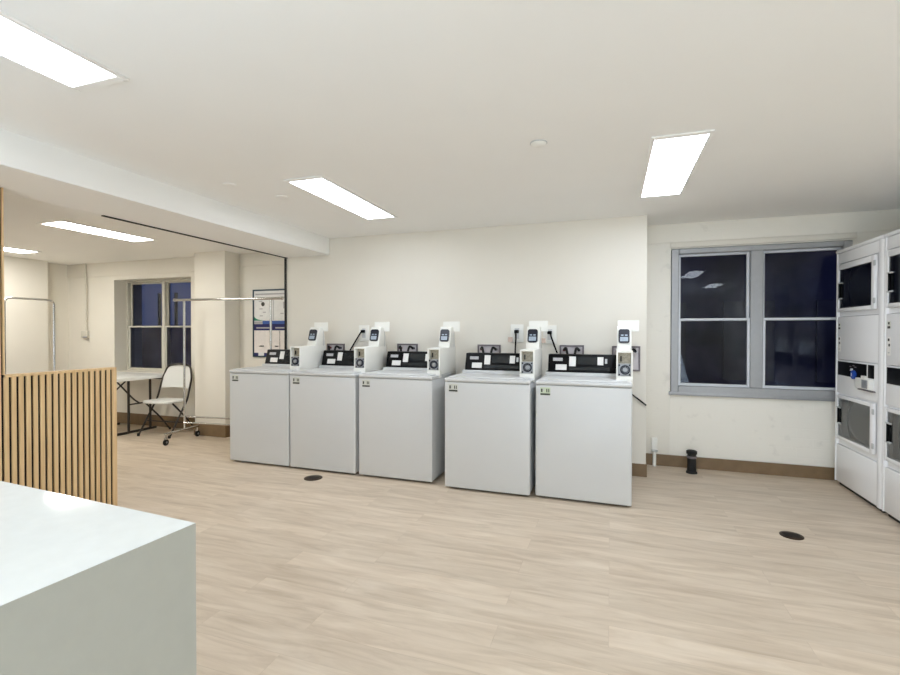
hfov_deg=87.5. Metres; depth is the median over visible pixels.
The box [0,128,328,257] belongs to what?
ceiling beam
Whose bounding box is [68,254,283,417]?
wall
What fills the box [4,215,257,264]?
ceiling
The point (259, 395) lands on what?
washing machine
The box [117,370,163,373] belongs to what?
trim
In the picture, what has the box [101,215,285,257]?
trim
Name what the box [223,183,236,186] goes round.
sprinkler cover
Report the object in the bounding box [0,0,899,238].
ceiling
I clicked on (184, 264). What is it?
trim
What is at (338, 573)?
floor
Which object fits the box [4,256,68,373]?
wall
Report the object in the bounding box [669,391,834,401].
trim
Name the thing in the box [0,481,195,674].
counter
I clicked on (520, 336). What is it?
wall socket
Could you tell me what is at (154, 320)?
window
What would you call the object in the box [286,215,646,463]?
wall partition
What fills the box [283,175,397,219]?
recessed light
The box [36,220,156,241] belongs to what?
recessed light
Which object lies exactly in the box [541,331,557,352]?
power cord
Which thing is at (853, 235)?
trim
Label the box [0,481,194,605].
countertop
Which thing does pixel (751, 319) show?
window
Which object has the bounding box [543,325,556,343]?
wall socket
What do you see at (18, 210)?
ceiling
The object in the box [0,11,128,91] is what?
recessed light
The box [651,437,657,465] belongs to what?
standpipe
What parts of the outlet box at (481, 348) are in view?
plate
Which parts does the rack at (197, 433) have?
rail, rail, hanging rail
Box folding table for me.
[117,372,162,435]
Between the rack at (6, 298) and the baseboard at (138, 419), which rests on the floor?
the rack at (6, 298)
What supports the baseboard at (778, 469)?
attached to the wall at (796, 432)
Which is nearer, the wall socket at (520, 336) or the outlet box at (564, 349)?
the outlet box at (564, 349)
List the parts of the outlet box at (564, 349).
plate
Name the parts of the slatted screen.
cap rail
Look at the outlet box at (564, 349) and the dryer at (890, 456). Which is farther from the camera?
the outlet box at (564, 349)
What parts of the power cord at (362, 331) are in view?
cord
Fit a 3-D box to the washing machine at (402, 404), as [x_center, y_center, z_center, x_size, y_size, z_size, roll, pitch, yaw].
[-0.339,0.534,4.305,0.759,1.366,0.664,0,1,19]
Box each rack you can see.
[4,297,55,373]
[163,296,283,445]
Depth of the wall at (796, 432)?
4.22 m
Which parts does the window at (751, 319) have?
pane, pane, sash, sash, sash, pane, pane, sash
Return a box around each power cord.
[350,330,364,349]
[508,330,518,352]
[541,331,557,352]
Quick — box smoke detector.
[530,139,546,147]
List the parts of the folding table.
leg, leg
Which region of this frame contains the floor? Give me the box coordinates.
[117,423,899,674]
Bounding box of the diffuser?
[4,247,32,252]
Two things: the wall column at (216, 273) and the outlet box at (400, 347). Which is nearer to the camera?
the outlet box at (400, 347)
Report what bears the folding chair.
on the floor
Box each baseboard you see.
[117,412,194,429]
[194,424,229,437]
[646,453,836,480]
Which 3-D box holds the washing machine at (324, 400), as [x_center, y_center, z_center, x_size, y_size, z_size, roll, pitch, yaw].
[-1.023,0.530,4.538,0.759,1.366,0.664,0,1,19]
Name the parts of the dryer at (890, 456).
handle, handle, panel, door, panel, door, header panel, door glass, control panel, door glass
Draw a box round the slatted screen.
[0,188,117,505]
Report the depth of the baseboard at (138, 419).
6.32 m
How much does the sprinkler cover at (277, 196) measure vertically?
0.006 m
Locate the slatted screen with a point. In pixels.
(58, 429)
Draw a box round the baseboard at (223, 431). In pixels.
[194,424,229,437]
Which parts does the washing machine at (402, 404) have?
panel, lid, sign plate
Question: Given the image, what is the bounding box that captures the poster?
[253,289,283,356]
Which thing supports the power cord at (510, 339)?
attached to the wall partition at (580, 277)
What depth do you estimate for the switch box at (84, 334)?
6.68 m
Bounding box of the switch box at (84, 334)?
[81,264,88,337]
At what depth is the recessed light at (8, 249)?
5.57 m
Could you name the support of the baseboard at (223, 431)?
attached to the wall column at (216, 273)
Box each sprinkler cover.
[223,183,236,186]
[276,195,288,198]
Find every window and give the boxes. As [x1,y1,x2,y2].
[127,279,190,371]
[670,240,852,397]
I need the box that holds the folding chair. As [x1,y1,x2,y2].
[137,363,193,438]
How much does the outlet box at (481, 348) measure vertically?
0.237 m
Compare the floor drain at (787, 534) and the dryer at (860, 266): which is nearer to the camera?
the floor drain at (787, 534)
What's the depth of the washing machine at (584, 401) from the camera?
3.50 m
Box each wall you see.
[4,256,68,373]
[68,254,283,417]
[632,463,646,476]
[647,230,893,467]
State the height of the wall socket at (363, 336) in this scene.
0.170 m
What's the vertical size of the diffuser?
0.007 m
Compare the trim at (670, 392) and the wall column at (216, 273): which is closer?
the trim at (670, 392)
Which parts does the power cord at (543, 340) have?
cord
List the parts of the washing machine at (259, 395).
panel, lid, sign plate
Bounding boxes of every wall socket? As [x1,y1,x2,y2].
[359,325,368,340]
[511,324,523,341]
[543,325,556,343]
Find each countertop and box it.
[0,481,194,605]
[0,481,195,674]
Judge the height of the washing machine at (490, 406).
1.366 m
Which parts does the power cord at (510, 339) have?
cord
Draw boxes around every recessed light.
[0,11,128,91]
[4,246,40,253]
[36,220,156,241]
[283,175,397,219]
[639,129,714,198]
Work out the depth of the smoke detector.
2.51 m
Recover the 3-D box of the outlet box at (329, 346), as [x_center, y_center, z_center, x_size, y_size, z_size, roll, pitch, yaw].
[-1.252,0.183,5.066,0.214,0.231,0.094,0,1,19]
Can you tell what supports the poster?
attached to the wall at (106, 343)
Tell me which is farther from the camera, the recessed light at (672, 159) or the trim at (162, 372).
the trim at (162, 372)
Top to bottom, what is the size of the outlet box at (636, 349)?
0.241 m
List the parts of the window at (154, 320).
sash, sash, pane, pane, sash, sash, pane, pane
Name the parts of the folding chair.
leg, seat, backrest, leg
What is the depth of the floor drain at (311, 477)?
4.06 m
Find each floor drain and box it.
[304,475,322,480]
[779,531,803,539]
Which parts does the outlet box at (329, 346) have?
plate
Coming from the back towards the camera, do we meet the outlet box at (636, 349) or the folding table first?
the folding table
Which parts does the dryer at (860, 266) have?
handle, handle, control panel, door glass, door glass, door, panel, door, panel, header panel, card panel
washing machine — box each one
[229,322,327,465]
[290,322,389,473]
[359,321,459,481]
[445,321,547,495]
[535,320,638,505]
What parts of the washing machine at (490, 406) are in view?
panel, lid, sign plate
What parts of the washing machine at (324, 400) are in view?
panel, lid, sign plate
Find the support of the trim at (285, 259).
attached to the wall partition at (580, 277)
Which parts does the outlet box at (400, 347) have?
plate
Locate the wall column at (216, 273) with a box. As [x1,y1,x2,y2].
[194,251,239,423]
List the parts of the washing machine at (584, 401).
maker plate, panel, lid, sign plate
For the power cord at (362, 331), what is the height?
0.238 m
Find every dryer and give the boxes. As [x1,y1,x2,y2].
[834,234,886,512]
[882,229,899,522]
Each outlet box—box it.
[327,344,344,349]
[397,344,417,350]
[477,344,500,352]
[560,345,583,353]
[612,346,639,370]
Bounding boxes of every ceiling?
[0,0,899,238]
[3,193,99,225]
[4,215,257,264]
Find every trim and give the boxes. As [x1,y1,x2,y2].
[67,252,283,277]
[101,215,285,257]
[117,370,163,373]
[284,258,286,348]
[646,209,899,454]
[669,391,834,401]
[671,232,856,247]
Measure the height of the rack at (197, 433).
1.660 m
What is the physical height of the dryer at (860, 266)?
1.950 m

